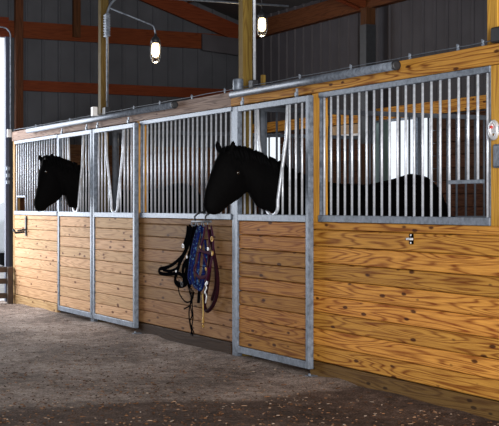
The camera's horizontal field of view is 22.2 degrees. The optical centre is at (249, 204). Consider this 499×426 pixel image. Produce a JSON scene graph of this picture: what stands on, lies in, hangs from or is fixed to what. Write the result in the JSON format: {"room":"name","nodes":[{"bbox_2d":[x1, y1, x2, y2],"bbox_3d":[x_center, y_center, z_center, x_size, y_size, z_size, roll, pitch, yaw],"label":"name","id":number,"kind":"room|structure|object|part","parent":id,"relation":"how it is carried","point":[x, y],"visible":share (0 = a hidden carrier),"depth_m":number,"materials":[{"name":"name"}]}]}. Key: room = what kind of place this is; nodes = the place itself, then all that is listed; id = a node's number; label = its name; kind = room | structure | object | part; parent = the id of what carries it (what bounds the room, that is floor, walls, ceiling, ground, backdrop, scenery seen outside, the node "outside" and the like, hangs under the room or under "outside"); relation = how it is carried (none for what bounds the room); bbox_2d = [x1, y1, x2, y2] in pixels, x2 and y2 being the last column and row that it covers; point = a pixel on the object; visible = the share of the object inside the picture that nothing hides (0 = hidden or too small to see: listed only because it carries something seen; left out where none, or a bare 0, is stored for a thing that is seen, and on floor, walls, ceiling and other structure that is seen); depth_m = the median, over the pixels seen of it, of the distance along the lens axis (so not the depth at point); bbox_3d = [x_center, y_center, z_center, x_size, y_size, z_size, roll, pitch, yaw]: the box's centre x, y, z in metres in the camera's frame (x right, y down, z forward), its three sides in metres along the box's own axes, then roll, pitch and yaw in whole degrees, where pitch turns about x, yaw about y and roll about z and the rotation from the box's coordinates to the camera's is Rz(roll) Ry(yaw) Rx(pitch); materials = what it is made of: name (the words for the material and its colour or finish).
{"room":"farm building","nodes":[
{"label":"farm building","id":0,"kind":"room"},
{"bbox_2d":[0,265,3,300],"bbox_3d":[-19.674,1.350,38.556,70.000,0.060,53.430,0,0,-27],"label":"ground","id":1,"kind":"structure","parent":0,"point":[1,273],"depth_m":20.70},
{"bbox_2d":[0,203,3,265],"bbox_3d":[-3.705,0.590,27.226,4.410,1.460,1.835,0,0,-27],"label":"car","id":2,"kind":"object","parent":1,"relation":"on","point":[1,204],"visible":0.02,"depth_m":25.66,"materials":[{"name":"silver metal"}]},
{"bbox_2d":[0,0,238,299],"bbox_3d":[-5.344,-1.596,15.784,11.700,5.851,0.050,0,0,-27],"label":"wall","id":3,"kind":"structure","parent":0,"point":[43,60],"depth_m":17.50,"materials":[{"name":"grey metal"}]},
{"bbox_2d":[0,17,8,36],"bbox_3d":[-5.238,-2.353,15.773,4.580,0.255,0.045,0,0,-27],"label":"trim","id":4,"kind":"structure","parent":3,"relation":"attached to","point":[4,21],"depth_m":16.75,"materials":[{"name":"brown wood"}]},
{"bbox_2d":[4,37,8,301],"bbox_3d":[-3.208,-0.460,16.783,0.045,3.520,0.060,0,0,-27],"label":"trim","id":5,"kind":"structure","parent":3,"relation":"attached to","point":[6,39],"depth_m":16.76,"materials":[{"name":"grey metal"}]},
{"bbox_2d":[0,26,11,136],"bbox_3d":[-3.410,-1.628,16.592,0.610,1.474,0.040,0,0,-27],"label":"conduit","id":6,"kind":"object","parent":5,"relation":"attached to","point":[9,131],"visible":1,"depth_m":16.72,"materials":[{"name":"metal"}]},
{"bbox_2d":[6,166,9,183],"bbox_3d":[-3.183,-0.395,16.740,0.045,0.240,0.040,0,0,-27],"label":"hinge","id":7,"kind":"object","parent":3,"relation":"attached to","point":[7,167],"visible":1,"depth_m":16.72,"materials":[{"name":"metal"}]},
{"bbox_2d":[72,0,80,37],"bbox_3d":[-2.338,-2.855,17.171,0.099,1.170,0.054,0,0,-27],"label":"trim","id":8,"kind":"structure","parent":3,"relation":"attached to","point":[76,4],"depth_m":17.15,"materials":[{"name":"brown wood"}]},
{"bbox_2d":[9,20,223,48],"bbox_3d":[-1.649,-2.330,17.573,3.450,0.220,0.045,0,0,-27],"label":"trim","id":9,"kind":"structure","parent":3,"relation":"attached to","point":[31,30],"depth_m":17.45,"materials":[{"name":"brown wood"}]},
{"bbox_2d":[23,143,227,298],"bbox_3d":[-1.597,0.230,17.605,3.210,2.096,0.035,0,0,-27],"label":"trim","id":10,"kind":"structure","parent":3,"relation":"attached to","point":[75,150],"depth_m":17.55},
{"bbox_2d":[23,80,233,97],"bbox_3d":[-1.595,-1.590,17.600,3.330,0.140,0.045,0,0,-27],"label":"trim","id":11,"kind":"structure","parent":3,"relation":"attached to","point":[28,85],"depth_m":17.49,"materials":[{"name":"brown wood"}]},
{"bbox_2d":[140,0,238,37],"bbox_3d":[-2.689,-3.384,16.993,5.830,2.135,0.050,0,0,-27],"label":"trim","id":12,"kind":"structure","parent":3,"relation":"attached to","point":[184,10],"depth_m":17.95,"materials":[{"name":"brown wood"}]},
{"bbox_2d":[0,300,498,425],"bbox_3d":[-0.849,1.279,6.600,12.200,0.066,20.560,0,0,-27],"label":"floor","id":13,"kind":"structure","parent":0,"point":[75,327],"depth_m":9.01,"materials":[{"name":"brown soil"}]},
{"bbox_2d":[0,267,12,303],"bbox_3d":[-3.761,1.055,16.287,1.480,0.490,0.110,0,0,-27],"label":"barrier","id":14,"kind":"object","parent":13,"relation":"on","point":[9,280],"visible":0.83,"depth_m":16.56,"materials":[{"name":"brown wood"}]},
{"bbox_2d":[13,141,19,302],"bbox_3d":[-3.053,0.237,16.648,0.070,2.145,0.093,0,0,-27],"label":"post","id":15,"kind":"object","parent":13,"relation":"on","point":[14,145],"visible":0.34,"depth_m":16.61,"materials":[{"name":"brown wood"}]},
{"bbox_2d":[14,0,22,210],"bbox_3d":[-3.049,-1.034,16.785,0.100,4.689,0.085,0,0,-27],"label":"wooden post","id":16,"kind":"object","parent":13,"relation":"on","point":[18,4],"visible":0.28,"depth_m":16.75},
{"bbox_2d":[14,134,59,311],"bbox_3d":[-2.654,0.252,15.812,0.057,2.173,1.785,0,0,-27],"label":"stall","id":17,"kind":"object","parent":13,"relation":"on","point":[35,278],"visible":0.82,"depth_m":15.82,"materials":[{"name":"brown wood"}]},
{"bbox_2d":[12,216,26,235],"bbox_3d":[-2.914,0.266,16.077,0.192,0.253,0.113,0,0,-2],"label":"rack","id":18,"kind":"object","parent":17,"relation":"attached to","point":[25,229],"visible":1,"depth_m":16.10,"materials":[{"name":"metal"}]},
{"bbox_3d":[-2.914,0.333,16.072,0.197,0.067,0.099,0,0,2],"label":"arm","id":19,"kind":"part","parent":18,"relation":"part of","materials":[{"name":"metal"}]},
{"bbox_3d":[-2.653,0.645,15.812,0.035,1.036,1.785,0,0,-27],"label":"plank panel","id":20,"kind":"part","parent":17,"relation":"part of","materials":[{"name":"brown wood"}]},
{"bbox_3d":[-2.654,-0.355,15.812,0.057,0.960,1.785,0,0,-27],"label":"grille frame","id":21,"kind":"part","parent":17,"relation":"part of","materials":[{"name":"metal"}]},
{"bbox_2d":[12,92,234,140],"bbox_3d":[-1.615,-0.898,13.740,0.057,0.123,6.600,0,0,-27],"label":"header beam","id":22,"kind":"structure","parent":17,"relation":"on","point":[218,101],"depth_m":12.34,"materials":[{"name":"brown wood"}]},
{"bbox_2d":[91,107,98,115],"bbox_3d":[-1.651,-1.010,13.736,0.115,0.100,0.060,0,0,-27],"label":"plate","id":23,"kind":"object","parent":22,"relation":"attached to","point":[93,109],"visible":0.77,"depth_m":13.70,"materials":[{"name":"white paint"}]},
{"bbox_2d":[26,101,177,132],"bbox_3d":[-1.720,-0.925,13.791,0.084,0.067,4.635,0,0,-27],"label":"door track","id":24,"kind":"object","parent":22,"relation":"attached to","point":[174,104],"visible":1,"depth_m":13.23,"materials":[{"name":"metal"}]},
{"bbox_2d":[58,124,92,317],"bbox_3d":[-1.954,0.169,14.284,0.045,2.113,1.175,0,0,-27],"label":"door","id":25,"kind":"structure","parent":24,"relation":"hanging from","point":[79,221],"depth_m":14.17,"materials":[{"name":"wood"}]},
{"bbox_3d":[-1.952,0.650,14.284,0.025,1.036,1.079,0,0,-27],"label":"plank panel","id":26,"kind":"part","parent":25,"relation":"part of","materials":[{"name":"brown wood"}]},
{"bbox_2d":[93,117,138,327],"bbox_3d":[-1.399,0.169,13.178,0.045,2.113,1.235,0,0,-27],"label":"door","id":27,"kind":"structure","parent":24,"relation":"hanging from","point":[125,312],"depth_m":13.13,"materials":[{"name":"wood"}]},
{"bbox_3d":[-1.397,0.650,13.179,0.025,1.036,1.139,0,0,-27],"label":"plank panel","id":28,"kind":"part","parent":27,"relation":"part of","materials":[{"name":"brown wood"}]},
{"bbox_2d":[15,40,490,129],"bbox_3d":[-0.758,-0.982,11.995,0.007,0.011,10.468,0,0,-27],"label":"wire","id":29,"kind":"object","parent":22,"relation":"attached to","point":[490,40],"visible":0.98,"depth_m":9.69,"materials":[{"name":"metal"}]},
{"bbox_2d":[98,0,108,321],"bbox_3d":[-1.596,-1.036,13.877,0.090,4.692,0.090,0,0,-27],"label":"wooden post","id":30,"kind":"object","parent":13,"relation":"on","point":[103,5],"visible":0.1,"depth_m":13.83,"materials":[{"name":"brown wood"}]},
{"bbox_2d":[102,0,160,114],"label":"lamp","id":31,"kind":"object","parent":30,"relation":"attached to","point":[155,49],"depth_m":13.60,"materials":[{"name":"metal"}]},
{"bbox_3d":[-1.256,-1.985,13.715,0.537,0.264,0.017,0,0,-27],"label":"arm","id":32,"kind":"part","parent":31,"relation":"part of","materials":[{"name":"metal"}]},
{"bbox_2d":[151,43,159,61],"bbox_3d":[-1.024,-1.662,13.831,0.108,0.201,0.108,0,0,-27],"label":"jar","id":33,"kind":"object","parent":31,"relation":"on","point":[155,47],"depth_m":13.79,"materials":[{"name":"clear glass"}]},
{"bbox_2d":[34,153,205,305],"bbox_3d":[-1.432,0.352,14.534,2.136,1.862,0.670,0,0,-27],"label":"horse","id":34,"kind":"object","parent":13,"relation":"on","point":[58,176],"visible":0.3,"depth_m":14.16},
{"bbox_2d":[137,121,147,260],"bbox_3d":[-1.073,0.237,12.706,0.075,2.145,0.094,0,0,-27],"label":"post","id":35,"kind":"object","parent":13,"relation":"on","point":[139,121],"visible":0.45,"depth_m":12.67,"materials":[{"name":"brown wood"}]},
{"bbox_2d":[136,107,231,354],"bbox_3d":[-0.628,0.252,11.773,0.057,2.173,2.203,0,0,-27],"label":"stall","id":36,"kind":"object","parent":13,"relation":"on","point":[161,304],"visible":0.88,"depth_m":11.80,"materials":[{"name":"brown wood"}]},
{"bbox_3d":[-0.627,0.645,11.773,0.035,1.036,2.203,0,0,-27],"label":"plank panel","id":37,"kind":"part","parent":36,"relation":"part of","materials":[{"name":"brown wood"}]},
{"bbox_3d":[-0.603,-0.355,11.721,0.057,0.960,2.088,0,0,-27],"label":"grille frame","id":38,"kind":"part","parent":36,"relation":"part of","materials":[{"name":"metal"}]},
{"bbox_2d":[191,211,211,226],"bbox_3d":[-0.412,0.123,11.165,0.125,0.132,0.403,0,0,-27],"label":"hook rack","id":39,"kind":"object","parent":36,"relation":"hanging from","point":[195,221],"visible":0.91,"depth_m":11.17,"materials":[{"name":"metal"}]},
{"bbox_2d":[158,223,196,309],"bbox_3d":[-0.663,0.556,11.652,0.064,0.791,0.884,0,0,-29],"label":"bridle","id":40,"kind":"object","parent":39,"relation":"hanging from","point":[190,231],"visible":0.97,"depth_m":11.53,"materials":[{"name":"black leather"}]},
{"bbox_2d":[188,288,193,335],"bbox_3d":[-0.516,0.961,11.379,0.028,0.433,0.147,0,0,-27],"label":"reins","id":41,"kind":"object","parent":40,"relation":"hanging from","point":[191,290],"visible":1,"depth_m":11.38,"materials":[{"name":"black leather"}]},
{"bbox_2d":[188,225,207,302],"bbox_3d":[-0.469,0.521,11.240,0.063,0.694,0.353,0,0,-27],"label":"lead rope","id":42,"kind":"object","parent":39,"relation":"hanging from","point":[199,285],"visible":0.91,"depth_m":11.21,"materials":[{"name":"blue fabric"}]},
{"bbox_2d":[202,294,203,327],"bbox_3d":[-0.408,0.926,11.110,0.016,0.296,0.046,0,0,-27],"label":"strap","id":43,"kind":"object","parent":42,"relation":"hanging from","point":[202,294],"visible":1,"depth_m":11.11,"materials":[{"name":"yellow leather"}]},
{"bbox_2d":[193,224,213,282],"bbox_3d":[-0.395,0.425,11.038,0.043,0.513,0.453,0,0,-24],"label":"halter","id":44,"kind":"object","parent":39,"relation":"hanging from","point":[211,253],"visible":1,"depth_m":10.98,"materials":[{"name":"fabric"}]},
{"bbox_2d":[204,281,207,302],"bbox_3d":[-0.374,0.754,10.972,0.012,0.193,0.063,0,0,-27],"label":"chain","id":45,"kind":"object","parent":44,"relation":"hanging from","point":[206,283],"visible":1,"depth_m":10.97,"materials":[{"name":"silver metal"}]},
{"bbox_2d":[203,229,219,312],"bbox_3d":[-0.329,0.578,11.052,0.046,0.734,0.307,0,0,-27],"label":"lead rope","id":46,"kind":"object","parent":39,"relation":"hanging from","point":[214,297],"visible":0.8,"depth_m":11.00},
{"bbox_2d":[112,129,357,306],"bbox_3d":[-0.050,0.227,14.519,3.210,2.103,0.040,0,0,-27],"label":"wall","id":47,"kind":"structure","parent":13,"relation":"on","point":[115,134],"depth_m":14.09,"materials":[{"name":"metal"}]},
{"bbox_3d":[-0.050,0.710,14.519,3.210,1.136,0.036,0,0,-27],"label":"plank panel","id":48,"kind":"part","parent":47,"relation":"part of","materials":[{"name":"brown wood"}]},
{"bbox_3d":[-0.050,-0.343,14.519,3.210,0.965,0.040,0,0,-27],"label":"grille frame","id":49,"kind":"part","parent":47,"relation":"part of","materials":[{"name":"metal"}]},
{"bbox_2d":[232,106,241,355],"bbox_3d":[-0.105,0.239,10.742,0.045,2.142,0.105,0,0,-27],"label":"steel post","id":50,"kind":"object","parent":13,"relation":"on","point":[233,108],"visible":0.18,"depth_m":10.75,"materials":[{"name":"grey metal"}]},
{"bbox_2d":[239,0,251,356],"bbox_3d":[-0.034,-1.036,10.762,0.090,4.692,0.090,0,0,-27],"label":"wooden post","id":51,"kind":"object","parent":13,"relation":"on","point":[245,6],"visible":0.14,"depth_m":10.72,"materials":[{"name":"brown wood"}]},
{"bbox_2d":[0,304,498,425],"bbox_3d":[-1.952,1.284,11.164,2.660,0.050,10.114,0,0,-27],"label":"litter","id":52,"kind":"object","parent":13,"relation":"on","point":[434,411],"visible":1,"depth_m":8.34,"materials":[{"name":"brown wood"}]},
{"bbox_2d":[312,93,327,361],"bbox_3d":[0.528,0.237,9.514,0.075,2.145,0.110,0,0,-27],"label":"post","id":53,"kind":"object","parent":13,"relation":"on","point":[316,95],"visible":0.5,"depth_m":9.48,"materials":[{"name":"brown wood"}]},
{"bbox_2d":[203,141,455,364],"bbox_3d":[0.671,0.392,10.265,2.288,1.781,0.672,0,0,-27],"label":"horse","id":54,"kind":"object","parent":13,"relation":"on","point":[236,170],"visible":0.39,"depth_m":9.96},
{"bbox_2d":[360,7,375,183],"bbox_3d":[1.397,-0.505,14.970,0.136,3.630,0.136,0,0,-27],"label":"wooden post","id":55,"kind":"object","parent":13,"relation":"on","point":[367,27],"visible":0.47,"depth_m":14.92,"materials":[{"name":"pine"}]},
{"bbox_2d":[259,107,486,343],"bbox_3d":[1.520,0.227,11.390,3.210,2.103,0.040,0,0,-27],"label":"wall","id":56,"kind":"structure","parent":13,"relation":"on","point":[262,112],"depth_m":11.29,"materials":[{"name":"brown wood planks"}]},
{"bbox_3d":[1.520,-0.343,11.390,3.210,0.965,0.040,0,0,-27],"label":"grille frame","id":57,"kind":"part","parent":56,"relation":"part of","materials":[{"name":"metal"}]},
{"bbox_3d":[1.520,0.710,11.390,3.210,1.136,0.036,0,0,-27],"label":"plank panel","id":58,"kind":"part","parent":56,"relation":"part of","materials":[{"name":"brown wood"}]},
{"bbox_2d":[310,66,498,420],"bbox_3d":[1.174,0.252,8.180,0.057,2.173,3.114,0,0,-27],"label":"stall","id":59,"kind":"object","parent":13,"relation":"on","point":[440,352],"visible":0.98,"depth_m":8.37,"materials":[{"name":"brown wood"}]},
{"bbox_3d":[0.997,-0.355,8.533,0.057,0.960,2.064,0,0,-27],"label":"grille frame","id":60,"kind":"part","parent":59,"relation":"part of","materials":[{"name":"metal"}]},
{"bbox_3d":[1.175,0.645,8.180,0.035,1.036,3.114,0,0,-27],"label":"plank panel","id":61,"kind":"part","parent":59,"relation":"part of","materials":[{"name":"brown wood"}]},
{"bbox_2d":[406,234,413,243],"bbox_3d":[1.056,0.224,8.355,0.020,0.070,0.075,0,0,-27],"label":"latch","id":62,"kind":"object","parent":59,"relation":"attached to","point":[411,236],"depth_m":8.34,"materials":[{"name":"silver metal"}]},
{"bbox_3d":[1.065,0.224,8.351,0.008,0.070,0.044,0,0,-27],"label":"plate","id":63,"kind":"part","parent":62,"relation":"part of","materials":[{"name":"silver metal"}]},
{"bbox_3d":[1.338,-0.143,7.849,0.030,0.024,0.343,0,0,-27],"label":"feed opening rail","id":64,"kind":"part","parent":59,"relation":"part of","materials":[{"name":"metal"}]},
{"bbox_2d":[487,0,498,399],"bbox_3d":[1.508,-1.036,7.688,0.100,4.692,0.100,0,0,-27],"label":"wooden post","id":65,"kind":"object","parent":13,"relation":"on","point":[492,5],"visible":0.07,"depth_m":7.68,"materials":[{"name":"brown wood"}]},
{"bbox_2d":[491,26,498,42],"bbox_3d":[1.492,-1.010,7.514,0.065,0.090,0.140,0,0,-27],"label":"switch box","id":66,"kind":"object","parent":65,"relation":"attached to","point":[495,30],"visible":1,"depth_m":7.52,"materials":[{"name":"metal"}]},
{"bbox_2d":[491,64,498,400],"bbox_3d":[1.550,0.237,7.477,0.075,2.145,0.320,0,0,-27],"label":"post","id":67,"kind":"object","parent":13,"relation":"on","point":[494,68],"visible":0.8,"depth_m":7.57,"materials":[{"name":"brown wood"}]},
{"bbox_2d":[231,43,498,105],"bbox_3d":[0.735,-0.898,9.056,0.057,0.123,3.873,0,0,-27],"label":"header beam","id":68,"kind":"structure","parent":67,"relation":"on","point":[486,55],"depth_m":8.35,"materials":[{"name":"brown wood"}]},
{"bbox_2d":[233,78,242,90],"bbox_3d":[-0.095,-1.008,10.628,0.088,0.095,0.090,0,0,-27],"label":"junction box","id":69,"kind":"object","parent":68,"relation":"on","point":[237,83],"visible":0.78,"depth_m":10.59,"materials":[{"name":"metal"}]},
{"bbox_2d":[249,0,265,87],"bbox_3d":[0.062,-2.090,10.465,0.105,2.260,0.115,0,0,-27],"label":"conduit","id":70,"kind":"object","parent":68,"relation":"on","point":[262,77],"visible":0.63,"depth_m":10.46,"materials":[{"name":"metal"}]},
{"bbox_2d":[229,60,400,97],"bbox_3d":[0.421,-0.925,9.523,0.084,0.067,2.501,0,0,-27],"label":"door track","id":71,"kind":"object","parent":68,"relation":"attached to","point":[394,65],"visible":1,"depth_m":9.27,"materials":[{"name":"metal"}]},
{"bbox_2d":[235,88,312,368],"bbox_3d":[0.179,0.169,10.030,0.045,2.113,1.250,0,0,-27],"label":"door","id":72,"kind":"structure","parent":71,"relation":"hanging from","point":[250,225],"depth_m":9.93,"materials":[{"name":"wood"}]},
{"bbox_3d":[0.181,0.650,10.031,0.025,1.036,1.154,0,0,-27],"label":"plank panel","id":73,"kind":"part","parent":72,"relation":"part of","materials":[{"name":"orange wood"}]},
{"bbox_2d":[488,120,498,139],"bbox_3d":[1.461,-0.445,7.513,0.039,0.122,0.137,0,0,-27],"label":"thermometer","id":74,"kind":"object","parent":67,"relation":"attached to","point":[493,127],"visible":1,"depth_m":7.52,"materials":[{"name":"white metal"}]},
{"bbox_2d":[493,144,498,167],"bbox_3d":[1.481,-0.290,7.499,0.016,0.140,0.135,0,0,-27],"label":"outlet cover","id":75,"kind":"object","parent":67,"relation":"attached to","point":[495,146],"visible":1,"depth_m":7.53,"materials":[{"name":"metal"}]},
{"bbox_2d":[194,0,315,20],"bbox_3d":[-0.791,-3.551,6.763,12.450,2.061,21.000,0,0,-27],"label":"ceiling","id":76,"kind":"structure","parent":0,"point":[232,10],"depth_m":17.61,"materials":[{"name":"black metal"}]},
{"bbox_2d":[184,0,238,3],"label":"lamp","id":77,"kind":"object","parent":76,"relation":"attached to","point":[216,1],"depth_m":14.15,"materials":[{"name":"metal"}]},
{"bbox_2d":[257,0,266,36],"bbox_3d":[0.144,-2.523,14.656,0.124,1.157,0.124,0,0,-4],"label":"hanging lamp","id":78,"kind":"object","parent":76,"relation":"hanging from","point":[261,20],"visible":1,"depth_m":14.62,"materials":[{"name":"glass"}]},
{"bbox_2d":[258,18,266,35],"bbox_3d":[0.144,-2.056,14.656,0.108,0.201,0.108,0,0,-27],"label":"jar","id":79,"kind":"object","parent":78,"relation":"on","point":[262,22],"depth_m":14.61,"materials":[{"name":"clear glass"}]},
{"bbox_2d":[252,3,288,6],"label":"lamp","id":80,"kind":"object","parent":76,"relation":"attached to","point":[264,4],"depth_m":14.46,"materials":[{"name":"metal"}]},
{"bbox_2d":[252,0,486,193],"bbox_3d":[4.487,-0.670,9.243,0.050,4.000,20.500,0,0,-27],"label":"wall","id":81,"kind":"structure","parent":0,"point":[413,27],"depth_m":15.00,"materials":[{"name":"grey metal"}]},
{"bbox_2d":[202,34,238,55],"bbox_3d":[-0.390,-2.280,18.096,0.630,0.280,0.030,0,0,-27],"label":"trim","id":82,"kind":"structure","parent":81,"relation":"attached to","point":[212,43],"depth_m":18.07,"materials":[{"name":"grey metal"}]},
{"bbox_2d":[257,133,281,160],"bbox_3d":[0.255,-0.480,17.624,0.080,1.000,0.951,0,0,-27],"label":"window","id":83,"kind":"structure","parent":81,"relation":"in","point":[272,139],"depth_m":17.49,"materials":[{"name":"glass"}]},
{"bbox_2d":[238,0,405,39],"bbox_3d":[4.080,-2.455,9.877,0.090,0.230,18.800,0,0,-27],"label":"trim","id":84,"kind":"structure","parent":81,"relation":"attached to","point":[327,10],"depth_m":16.32,"materials":[{"name":"brown wood"}]},
{"bbox_2d":[336,0,360,11],"bbox_3d":[-1.205,-3.384,14.034,5.830,2.135,0.050,0,0,-27],"label":"trim","id":85,"kind":"structure","parent":81,"relation":"attached to","point":[345,2],"depth_m":15.22,"materials":[{"name":"brown wood"}]},
{"bbox_2d":[346,0,365,7],"bbox_3d":[-1.142,-3.384,13.909,5.830,2.135,0.050,0,0,-27],"label":"trim","id":86,"kind":"structure","parent":81,"relation":"attached to","point":[361,3],"depth_m":15.12,"materials":[{"name":"brown wood"}]},
{"bbox_2d":[252,95,485,132],"bbox_3d":[4.104,-1.070,9.890,0.045,0.140,18.800,0,0,-27],"label":"trim","id":87,"kind":"structure","parent":81,"relation":"attached to","point":[271,126],"depth_m":14.30,"materials":[{"name":"brown wood"}]},
{"bbox_2d":[257,111,485,215],"bbox_3d":[4.064,0.150,9.970,0.035,2.256,18.580,0,0,-27],"label":"trim","id":88,"kind":"structure","parent":81,"relation":"attached to","point":[461,187],"depth_m":13.66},
{"bbox_2d":[332,117,436,182],"bbox_3d":[1.563,-0.500,14.939,0.150,1.040,2.137,0,0,-27],"label":"window","id":89,"kind":"structure","parent":81,"relation":"in","point":[393,121],"depth_m":14.78,"materials":[{"name":"glass"}]},
{"bbox_3d":[1.194,-0.907,15.578,0.062,0.145,0.664,0,0,-27],"label":"window header","id":90,"kind":"part","parent":89,"relation":"part of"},
{"bbox_2d":[375,121,387,182],"bbox_3d":[1.533,-0.500,15.100,0.020,0.960,0.452,0,0,-27],"label":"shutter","id":91,"kind":"object","parent":89,"relation":"attached to","point":[385,123],"depth_m":14.98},
{"bbox_3d":[1.850,-0.500,14.470,0.006,0.960,0.960,0,0,-27],"label":"pane","id":92,"kind":"part","parent":89,"relation":"part of","materials":[{"name":"white glass"}]}
]}

